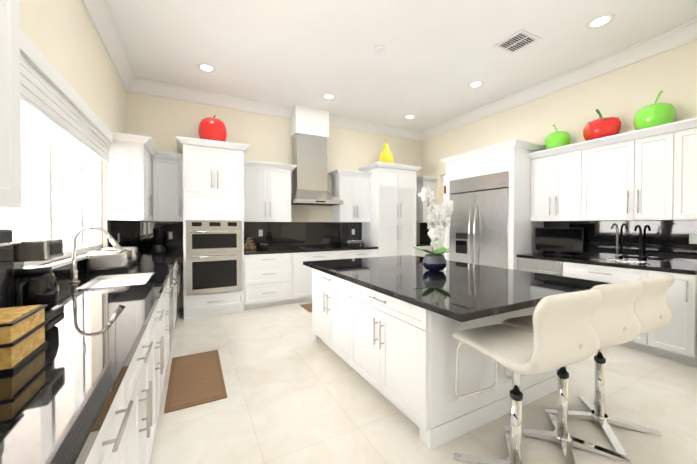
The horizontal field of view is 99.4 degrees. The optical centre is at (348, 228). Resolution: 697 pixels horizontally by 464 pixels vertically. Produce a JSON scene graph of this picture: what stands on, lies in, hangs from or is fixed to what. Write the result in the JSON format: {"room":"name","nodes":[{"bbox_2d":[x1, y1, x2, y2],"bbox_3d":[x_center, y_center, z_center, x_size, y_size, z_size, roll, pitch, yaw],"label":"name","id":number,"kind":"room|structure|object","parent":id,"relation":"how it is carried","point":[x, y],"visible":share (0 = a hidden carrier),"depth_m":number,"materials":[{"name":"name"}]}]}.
{"room":"kitchen","nodes":[
{"label":"kitchen","id":0,"kind":"room"},
{"bbox_2d":[19,0,125,265],"bbox_3d":[-1.515,-0.415,0.844,0.150,3.500,8.300,0,1,-28],"label":"wall","id":1,"kind":"structure","parent":0,"point":[62,35],"depth_m":2.66,"materials":[{"name":"paint"}]},
{"bbox_2d":[0,0,21,208],"bbox_3d":[-1.139,-0.523,0.667,0.348,0.920,0.600,0,1,-28],"label":"upper cabinet","id":2,"kind":"object","parent":1,"relation":"attached to","point":[10,150],"visible":1,"depth_m":0.93,"materials":[{"name":"white wood"}]},
{"bbox_2d":[24,115,102,266],"bbox_3d":[-2.180,-0.370,2.133,0.075,1.220,2.740,0,1,-28],"label":"window","id":3,"kind":"structure","parent":1,"relation":"in","point":[44,179],"depth_m":2.40,"materials":[{"name":"white glass"}]},
{"bbox_2d":[20,65,109,163],"bbox_3d":[-2.085,-0.808,2.144,0.044,0.190,2.640,0,1,-28],"label":"window blind","id":4,"kind":"object","parent":3,"relation":"attached to","point":[40,100],"visible":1,"depth_m":2.04,"materials":[{"name":"white plastic"}]},
{"bbox_2d":[20,28,112,146],"bbox_3d":[-2.056,-0.985,2.106,0.074,0.160,2.750,0,1,-28],"label":"window valance","id":5,"kind":"object","parent":1,"relation":"attached to","point":[38,66],"visible":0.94,"depth_m":2.00,"materials":[{"name":"white wood"}]},
{"bbox_2d":[41,249,100,268],"bbox_3d":[-2.123,0.254,2.171,0.085,0.030,2.820,0,1,-28],"label":"window sill","id":6,"kind":"structure","parent":1,"relation":"attached to","point":[60,263],"depth_m":2.19,"materials":[{"name":"white"}]},
{"bbox_2d":[52,220,127,283],"bbox_3d":[-1.443,0.175,0.899,0.021,0.480,7.978,0,1,-28],"label":"backsplash","id":7,"kind":"structure","parent":1,"relation":"attached to","point":[118,230],"depth_m":3.41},
{"bbox_2d":[81,0,136,91],"bbox_3d":[-1.380,-2.087,0.895,0.156,0.156,8.000,0,1,-28],"label":"crown molding","id":8,"kind":"structure","parent":1,"relation":"attached to","point":[100,15],"depth_m":3.29,"materials":[{"name":"white wood"}]},
{"bbox_2d":[107,132,182,220],"bbox_3d":[-2.692,-0.604,4.038,0.746,1.000,1.244,0,1,-28],"label":"upper cabinet","id":9,"kind":"object","parent":1,"relation":"attached to","point":[129,184],"visible":0.92,"depth_m":3.50,"materials":[{"name":"white wood"}]},
{"bbox_2d":[126,91,420,308],"bbox_3d":[-0.763,-0.476,5.847,5.850,3.500,0.150,0,1,-28],"label":"wall","id":10,"kind":"structure","parent":0,"point":[163,122],"depth_m":5.31,"materials":[{"name":"paint"}]},
{"bbox_2d":[128,221,182,251],"bbox_3d":[-2.969,0.129,4.593,0.727,0.480,0.020,0,1,-28],"label":"backsplash","id":11,"kind":"structure","parent":10,"relation":"attached to","point":[140,233],"depth_m":4.55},
{"bbox_2d":[152,158,182,221],"bbox_3d":[-2.745,-0.570,4.517,0.393,0.920,0.349,0,1,-28],"label":"upper cabinet","id":12,"kind":"object","parent":10,"relation":"attached to","point":[167,174],"depth_m":4.36,"materials":[{"name":"white wood"}]},
{"bbox_2d":[244,160,291,221],"bbox_3d":[-1.466,-0.618,5.191,0.845,1.000,0.349,0,1,-28],"label":"upper cabinet","id":13,"kind":"object","parent":10,"relation":"attached to","point":[267,193],"depth_m":5.03,"materials":[{"name":"white wood"}]},
{"bbox_2d":[137,78,420,140],"bbox_3d":[-0.678,-2.146,5.699,5.520,0.156,0.156,0,1,-28],"label":"crown molding","id":14,"kind":"structure","parent":10,"relation":"attached to","point":[144,86],"depth_m":5.11,"materials":[{"name":"white wood"}]},
{"bbox_2d":[291,133,342,205],"bbox_3d":[-0.625,-1.086,5.515,0.910,1.272,0.550,0,1,-28],"label":"range hood","id":15,"kind":"object","parent":10,"relation":"attached to","point":[309,171],"visible":0.94,"depth_m":5.44,"materials":[{"name":"silver metal"}]},
{"bbox_2d":[332,170,370,221],"bbox_3d":[0.051,-0.628,5.991,0.685,1.000,0.349,0,1,-28],"label":"upper cabinet","id":16,"kind":"object","parent":10,"relation":"attached to","point":[354,191],"depth_m":5.82,"materials":[{"name":"white wood"}]},
{"bbox_2d":[416,176,437,222],"bbox_3d":[1.661,-0.637,6.710,0.452,1.000,0.580,0,1,-28],"label":"upper cabinet","id":17,"kind":"object","parent":10,"relation":"attached to","point":[422,212],"visible":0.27,"depth_m":6.54,"materials":[{"name":"white wood"}]},
{"bbox_2d":[290,104,328,137],"bbox_3d":[-0.730,-1.973,5.574,0.650,0.497,0.328,0,1,-28],"label":"soffit","id":18,"kind":"structure","parent":0,"point":[309,120],"depth_m":5.42,"materials":[{"name":"paint"}]},
{"bbox_2d":[107,0,696,131],"bbox_3d":[1.824,-2.236,2.583,7.800,0.100,8.400,0,1,-28],"label":"ceiling","id":19,"kind":"structure","parent":0,"point":[431,62],"depth_m":3.57,"materials":[{"name":"paint"}]},
{"bbox_2d":[197,63,215,72],"bbox_3d":[-1.948,-2.200,4.053,0.236,0.007,0.236,0,1,-28],"label":"recessed light","id":20,"kind":"object","parent":19,"relation":"in","point":[204,67],"visible":1,"depth_m":4.04,"materials":[{"name":"white"}]},
{"bbox_2d":[322,93,335,99],"bbox_3d":[-0.330,-2.211,4.952,0.236,0.007,0.236,0,1,-28],"label":"recessed light","id":21,"kind":"object","parent":19,"relation":"in","point":[328,96],"visible":1,"depth_m":4.95,"materials":[{"name":"white"}]},
{"bbox_2d":[374,45,384,52],"bbox_3d":[0.379,-2.183,3.608,0.140,0.030,0.140,0,1,-28],"label":"smoke detector","id":22,"kind":"object","parent":19,"relation":"attached to","point":[379,48],"visible":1,"depth_m":3.58,"materials":[{"name":"white plastic"}]},
{"bbox_2d":[404,115,415,118],"bbox_3d":[1.224,-2.223,5.885,0.236,0.007,0.236,0,1,-28],"label":"recessed light","id":23,"kind":"object","parent":19,"relation":"in","point":[409,116],"visible":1,"depth_m":5.86,"materials":[{"name":"white"}]},
{"bbox_2d":[468,81,483,87],"bbox_3d":[1.952,-2.206,4.528,0.236,0.007,0.236,0,1,-28],"label":"recessed light","id":24,"kind":"object","parent":19,"relation":"in","point":[475,84],"visible":1,"depth_m":4.53,"materials":[{"name":"white"}]},
{"bbox_2d":[493,28,541,54],"bbox_3d":[1.983,-2.189,3.482,0.360,0.015,0.360,0,1,-28],"label":"ceiling vent","id":25,"kind":"object","parent":19,"relation":"in","point":[517,41],"visible":1,"depth_m":3.47,"materials":[{"name":"white metal"}]},
{"bbox_2d":[586,14,614,28],"bbox_3d":[2.666,-2.189,3.130,0.236,0.007,0.236,0,1,-28],"label":"recessed light","id":26,"kind":"object","parent":19,"relation":"in","point":[600,21],"visible":1,"depth_m":3.12,"materials":[{"name":"white"}]},
{"bbox_2d":[150,301,696,463],"bbox_3d":[1.824,1.364,2.627,7.800,0.100,8.400,0,1,-28],"label":"floor","id":27,"kind":"structure","parent":0,"point":[296,392],"depth_m":2.12,"materials":[{"name":"tile"}]},
{"bbox_2d":[84,440,95,463],"bbox_3d":[-0.662,0.904,0.123,0.668,0.880,0.760,0,1,-28],"label":"base cabinet","id":28,"kind":"object","parent":27,"relation":"on","point":[91,458],"depth_m":0.68,"materials":[{"name":"white wood"}]},
{"bbox_2d":[96,360,135,463],"bbox_3d":[-0.945,0.898,0.658,0.668,0.880,0.450,0,1,-28],"label":"base cabinet","id":29,"kind":"object","parent":27,"relation":"on","point":[116,438],"depth_m":0.90,"materials":[{"name":"white wood"}]},
{"bbox_2d":[132,316,155,463],"bbox_3d":[-1.190,0.892,1.122,0.668,0.880,0.600,0,1,-28],"label":"base cabinet","id":30,"kind":"object","parent":27,"relation":"on","point":[143,366],"depth_m":1.32,"materials":[{"name":"white wood"}]},
{"bbox_2d":[0,252,179,463],"bbox_3d":[-1.152,0.433,1.056,0.679,0.040,7.978,0,1,-28],"label":"countertop","id":31,"kind":"structure","parent":30,"relation":"on","point":[53,407],"depth_m":0.88,"materials":[{"name":"black stone"}]},
{"bbox_2d":[0,229,21,307],"bbox_3d":[-1.385,0.207,1.078,0.222,0.410,0.240,0,1,-28],"label":"appliance","id":32,"kind":"object","parent":31,"relation":"on","point":[7,243],"visible":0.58,"depth_m":1.16,"materials":[{"name":"black plastic"}]},
{"bbox_2d":[0,304,47,374],"bbox_3d":[-1.186,0.342,0.862,0.380,0.146,0.230,0,1,-28],"label":"box","id":33,"kind":"object","parent":31,"relation":"on","point":[22,335],"visible":1,"depth_m":0.91,"materials":[{"name":"yellow wood"}]},
{"bbox_2d":[13,238,63,321],"bbox_3d":[-1.437,0.229,1.298,0.225,0.360,0.232,0,1,-28],"label":"coffee maker","id":34,"kind":"object","parent":31,"relation":"on","point":[35,285],"visible":0.62,"depth_m":1.28,"materials":[{"name":"black plastic"}]},
{"bbox_2d":[69,226,124,282],"bbox_3d":[-1.895,0.189,2.227,0.332,0.418,0.092,0,1,-28],"label":"faucet","id":35,"kind":"object","parent":31,"relation":"on","point":[116,246],"visible":1,"depth_m":2.18,"materials":[{"name":"silver metal"}]},
{"bbox_2d":[86,249,131,272],"bbox_3d":[-2.200,0.296,2.730,0.320,0.192,0.190,0,1,-28],"label":"toaster","id":36,"kind":"object","parent":31,"relation":"on","point":[99,261],"visible":1,"depth_m":2.65,"materials":[{"name":"silver metal"}]},
{"bbox_2d":[101,246,139,264],"bbox_3d":[-2.419,0.291,3.145,0.320,0.192,0.190,0,1,-28],"label":"toaster","id":37,"kind":"object","parent":31,"relation":"on","point":[134,252],"visible":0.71,"depth_m":3.12,"materials":[{"name":"silver metal"}]},
{"bbox_2d":[151,227,168,253],"bbox_3d":[-2.800,0.171,4.390,0.219,0.400,0.180,0,1,-28],"label":"blender","id":38,"kind":"object","parent":31,"relation":"on","point":[158,247],"visible":1,"depth_m":4.33,"materials":[{"name":"black plastic"}]},
{"bbox_2d":[152,292,163,426],"bbox_3d":[-1.470,0.885,1.653,0.668,0.880,0.600,0,1,-28],"label":"base cabinet","id":39,"kind":"object","parent":27,"relation":"on","point":[158,312],"depth_m":1.91,"materials":[{"name":"white wood"}]},
{"bbox_2d":[164,276,171,381],"bbox_3d":[-1.820,0.877,2.316,0.668,0.880,0.900,0,1,-28],"label":"base cabinet","id":40,"kind":"object","parent":27,"relation":"on","point":[167,287],"depth_m":2.62,"materials":[{"name":"white wood"}]},
{"bbox_2d":[172,264,175,338],"bbox_3d":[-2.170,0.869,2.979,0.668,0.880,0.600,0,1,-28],"label":"base cabinet","id":41,"kind":"object","parent":27,"relation":"on","point":[173,265],"depth_m":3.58,"materials":[{"name":"white wood"}]},
{"bbox_2d":[176,256,179,314],"bbox_3d":[-2.615,0.859,3.824,0.668,0.880,0.410,0,1,-28],"label":"base cabinet","id":42,"kind":"object","parent":27,"relation":"on","point":[177,286],"depth_m":4.11,"materials":[{"name":"white wood"}]},
{"bbox_2d":[164,350,226,413],"bbox_3d":[-1.357,1.307,2.633,0.420,0.012,0.980,0,1,-28],"label":"mat","id":43,"kind":"object","parent":27,"relation":"on","point":[196,379],"visible":1,"depth_m":2.52,"materials":[{"name":"brown fabric"}]},
{"bbox_2d":[176,136,249,318],"bbox_3d":[-2.113,0.004,4.630,0.984,2.570,0.752,0,1,-28],"label":"tall cabinet","id":44,"kind":"object","parent":27,"relation":"on","point":[213,218],"visible":0.98,"depth_m":4.35,"materials":[{"name":"white painted wood"},{"name":"nickel"}]},
{"bbox_2d":[198,115,226,141],"bbox_3d":[-2.135,-1.537,4.652,0.420,0.508,0.420,0,1,-28],"label":"apple","id":45,"kind":"object","parent":44,"relation":"on","point":[212,128],"visible":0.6,"depth_m":4.49,"materials":[{"name":"red ceramic"}]},
{"bbox_2d":[244,253,291,309],"bbox_3d":[-1.433,0.844,5.057,0.769,0.880,0.648,0,1,-28],"label":"base cabinet","id":46,"kind":"object","parent":27,"relation":"on","point":[276,279],"depth_m":4.77,"materials":[{"name":"white wood"}]},
{"bbox_2d":[300,303,311,311],"bbox_3d":[-0.395,1.279,4.904,0.700,0.012,0.460,0,1,-28],"label":"mat","id":47,"kind":"object","parent":27,"relation":"on","point":[308,307],"visible":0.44,"depth_m":4.83,"materials":[{"name":"brown fabric"}]},
{"bbox_2d":[292,250,343,303],"bbox_3d":[-0.673,0.839,5.458,0.950,0.880,0.648,0,1,-28],"label":"base cabinet","id":48,"kind":"object","parent":27,"relation":"on","point":[302,279],"depth_m":5.06,"materials":[{"name":"white wood"}]},
{"bbox_2d":[344,249,377,258],"bbox_3d":[0.087,0.834,5.859,0.769,0.880,0.648,0,1,-28],"label":"base cabinet","id":49,"kind":"object","parent":27,"relation":"on","point":[366,253],"depth_m":5.56,"materials":[{"name":"white wood"}]},
{"bbox_2d":[244,222,377,254],"bbox_3d":[-0.671,0.139,5.445,2.487,0.520,0.658,0,1,-28],"label":"countertop","id":50,"kind":"structure","parent":49,"relation":"on","point":[286,237],"depth_m":5.58,"materials":[{"name":"black stone"}]},
{"bbox_2d":[244,238,266,249],"bbox_3d":[-1.614,0.259,5.119,0.416,0.206,0.120,0,1,-28],"label":"spice rack","id":51,"kind":"object","parent":50,"relation":"on","point":[252,244],"visible":0.98,"depth_m":5.07,"materials":[{"name":"black plastic"}]},
{"bbox_2d":[341,240,363,246],"bbox_3d":[0.093,0.293,5.852,0.380,0.120,0.358,0,1,-28],"label":"grill","id":52,"kind":"object","parent":50,"relation":"on","point":[352,243],"visible":1,"depth_m":5.76,"materials":[{"name":"silver metal"}]},
{"bbox_2d":[358,161,421,256],"bbox_3d":[0.868,-0.005,6.202,1.104,2.550,0.752,0,1,-28],"label":"pantry","id":53,"kind":"object","parent":27,"relation":"on","point":[389,229],"visible":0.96,"depth_m":5.92,"materials":[{"name":"white wood"}]},
{"bbox_2d":[379,138,393,162],"bbox_3d":[0.792,-1.588,6.197,0.315,0.612,0.315,0,1,-28],"label":"pear","id":54,"kind":"object","parent":53,"relation":"on","point":[386,155],"visible":0.75,"depth_m":6.09,"materials":[{"name":"yellow ceramic"}]},
{"bbox_2d":[416,223,434,256],"bbox_3d":[1.561,0.563,6.717,0.636,1.400,0.500,0,1,-28],"label":"cabinet","id":55,"kind":"object","parent":27,"relation":"on","point":[425,241],"visible":0.08,"depth_m":6.78,"materials":[{"name":"white"}]},
{"bbox_2d":[310,267,557,449],"bbox_3d":[0.622,0.870,2.930,1.438,0.880,1.948,0,1,-28],"label":"kitchen island","id":56,"kind":"object","parent":27,"relation":"on","point":[386,327],"depth_m":2.02,"materials":[{"name":"white painted wood"},{"name":"black granite"},{"name":"nickel"}]},
{"bbox_2d":[303,255,610,322],"bbox_3d":[0.702,0.411,2.792,1.580,0.040,2.300,0,1,-28],"label":"island countertop","id":57,"kind":"structure","parent":56,"relation":"on","point":[461,292],"depth_m":2.15,"materials":[{"name":"black stone"}]},
{"bbox_2d":[413,187,453,270],"bbox_3d":[0.796,0.011,2.745,0.410,0.761,0.439,0,1,-28],"label":"orchid","id":58,"kind":"object","parent":57,"relation":"on","point":[438,219],"visible":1,"depth_m":2.68,"materials":[{"name":"white plant"}]},
{"bbox_2d":[449,171,508,268],"bbox_3d":[2.369,0.220,4.953,0.850,2.130,1.110,0,1,-28],"label":"fridge","id":59,"kind":"object","parent":27,"relation":"on","point":[479,226],"visible":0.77,"depth_m":4.70,"materials":[{"name":"silver metal"}]},
{"bbox_2d":[440,139,545,269],"bbox_3d":[2.369,0.015,4.950,0.850,2.540,1.434,0,1,-28],"label":"surround","id":60,"kind":"object","parent":27,"relation":"on","point":[512,158],"visible":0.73,"depth_m":4.37,"materials":[{"name":"white wood"}]},
{"bbox_2d":[452,290,601,463],"bbox_3d":[0.903,0.806,1.578,0.477,1.041,0.581,0,1,-23],"label":"stool","id":61,"kind":"object","parent":27,"relation":"on","point":[563,334],"visible":1,"depth_m":1.38,"materials":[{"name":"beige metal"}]},
{"bbox_2d":[516,256,559,275],"bbox_3d":[2.875,0.855,4.169,0.693,0.880,0.600,0,1,-28],"label":"base cabinet","id":62,"kind":"object","parent":27,"relation":"on","point":[524,263],"depth_m":4.00,"materials":[{"name":"white wood"}]},
{"bbox_2d":[502,281,642,463],"bbox_3d":[1.316,0.803,1.802,0.477,1.041,0.581,0,1,-21],"label":"stool","id":63,"kind":"object","parent":27,"relation":"on","point":[614,321],"visible":0.5,"depth_m":1.61,"materials":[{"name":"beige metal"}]},
{"bbox_2d":[560,260,643,350],"bbox_3d":[3.200,0.862,3.554,0.693,0.880,0.790,0,1,-28],"label":"base cabinet","id":64,"kind":"object","parent":27,"relation":"on","point":[609,273],"depth_m":3.34,"materials":[{"name":"white wood"}]},
{"bbox_2d":[544,275,674,455],"bbox_3d":[1.711,0.801,1.998,0.477,1.041,0.581,0,1,-24],"label":"stool","id":65,"kind":"object","parent":27,"relation":"on","point":[652,311],"visible":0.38,"depth_m":1.82,"materials":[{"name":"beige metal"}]},
{"bbox_2d":[644,268,696,365],"bbox_3d":[3.461,0.868,3.060,0.693,0.880,0.328,0,1,-28],"label":"base cabinet","id":66,"kind":"object","parent":27,"relation":"on","point":[677,341],"depth_m":2.85,"materials":[{"name":"white wood"}]},
{"bbox_2d":[520,252,696,271],"bbox_3d":[3.134,0.401,3.667,0.699,0.040,1.718,0,1,-28],"label":"countertop","id":67,"kind":"structure","parent":66,"relation":"on","point":[663,265],"depth_m":3.45,"materials":[{"name":"black stone"}]},
{"bbox_2d":[535,228,583,255],"bbox_3d":[2.979,0.181,4.195,0.560,0.385,0.160,0,1,32],"label":"tv","id":68,"kind":"object","parent":67,"relation":"on","point":[558,241],"visible":1,"depth_m":4.17,"materials":[{"name":"black plastic"}]},
{"bbox_2d":[611,223,621,258],"bbox_3d":[3.347,0.157,3.692,0.181,0.445,0.075,0,1,-28],"label":"faucet","id":69,"kind":"object","parent":67,"relation":"on","point":[616,254],"visible":1,"depth_m":3.73,"materials":[{"name":"silver metal"}]},
{"bbox_2d":[634,225,645,260],"bbox_3d":[3.450,0.170,3.498,0.181,0.425,0.075,0,1,-28],"label":"faucet","id":70,"kind":"object","parent":67,"relation":"on","point":[640,256],"visible":1,"depth_m":3.54,"materials":[{"name":"black metal"}]},
{"bbox_2d":[421,40,696,254],"bbox_3d":[2.854,-0.467,5.099,0.150,3.500,4.550,0,1,-28],"label":"wall","id":71,"kind":"structure","parent":0,"point":[625,94],"depth_m":4.12,"materials":[{"name":"paint"}]},
{"bbox_2d":[531,149,578,220],"bbox_3d":[3.030,-0.566,4.205,0.369,0.920,0.650,0,1,-28],"label":"upper cabinet","id":72,"kind":"object","parent":71,"relation":"attached to","point":[554,177],"depth_m":4.09,"materials":[{"name":"white wood"}]},
{"bbox_2d":[545,124,570,148],"bbox_3d":[2.996,-1.307,4.230,0.311,0.399,0.311,0,1,-28],"label":"apple","id":73,"kind":"object","parent":72,"relation":"on","point":[557,138],"visible":0.77,"depth_m":4.12,"materials":[{"name":"green ceramic"}]},
{"bbox_2d":[421,19,696,139],"bbox_3d":[2.788,-2.136,4.851,0.180,0.156,4.550,0,1,-28],"label":"crown molding","id":74,"kind":"structure","parent":71,"relation":"attached to","point":[686,33],"depth_m":4.04,"materials":[{"name":"white wood"}]},
{"bbox_2d":[579,137,630,220],"bbox_3d":[3.303,-0.560,3.687,0.369,0.920,0.520,0,1,-28],"label":"upper cabinet","id":75,"kind":"object","parent":71,"relation":"attached to","point":[604,170],"depth_m":3.61,"materials":[{"name":"white wood"}]},
{"bbox_2d":[582,109,621,140],"bbox_3d":[3.237,-1.322,3.780,0.330,0.439,0.401,0,1,-28],"label":"apple","id":76,"kind":"object","parent":75,"relation":"on","point":[600,127],"visible":0.81,"depth_m":3.67,"materials":[{"name":"red plastic"}]},
{"bbox_2d":[544,220,696,263],"bbox_3d":[3.433,0.139,3.822,0.021,0.480,1.718,0,1,-28],"label":"backsplash","id":77,"kind":"structure","parent":71,"relation":"attached to","point":[674,241],"depth_m":3.57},
{"bbox_2d":[631,133,670,220],"bbox_3d":[3.497,-0.555,3.320,0.369,0.920,0.310,0,1,-28],"label":"upper cabinet","id":78,"kind":"object","parent":71,"relation":"attached to","point":[649,173],"depth_m":3.25,"materials":[{"name":"white wood"}]},
{"bbox_2d":[633,91,676,129],"bbox_3d":[3.463,-1.319,3.346,0.344,0.444,0.344,0,1,-28],"label":"apple","id":79,"kind":"object","parent":78,"relation":"on","point":[654,114],"visible":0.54,"depth_m":3.24,"materials":[{"name":"green ceramic"}]},
{"bbox_2d":[671,125,696,219],"bbox_3d":[3.625,-0.552,3.078,0.369,0.920,0.238,0,1,-28],"label":"upper cabinet","id":80,"kind":"object","parent":71,"relation":"attached to","point":[683,141],"depth_m":3.03,"materials":[{"name":"white wood"}]},
{"bbox_3d":[3.180,-0.485,6.571,1.800,3.500,2.450,0,1,-28],"label":"wall","id":81,"kind":"structure","parent":0,"visible":0},
{"bbox_2d":[444,175,445,257],"bbox_3d":[2.580,-0.220,7.369,1.420,2.950,0.080,0,1,-28],"label":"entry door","id":82,"kind":"structure","parent":81,"relation":"in","point":[444,199],"depth_m":7.23,"materials":[{"name":"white wood"}]},
{"label":"outside","id":83,"kind":"structure","parent":0,"visible":0},
{"bbox_2d":[0,173,89,249],"bbox_3d":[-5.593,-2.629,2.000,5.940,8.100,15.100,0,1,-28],"label":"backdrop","id":84,"kind":"structure","parent":83,"point":[22,223],"depth_m":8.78,"materials":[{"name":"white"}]}
]}

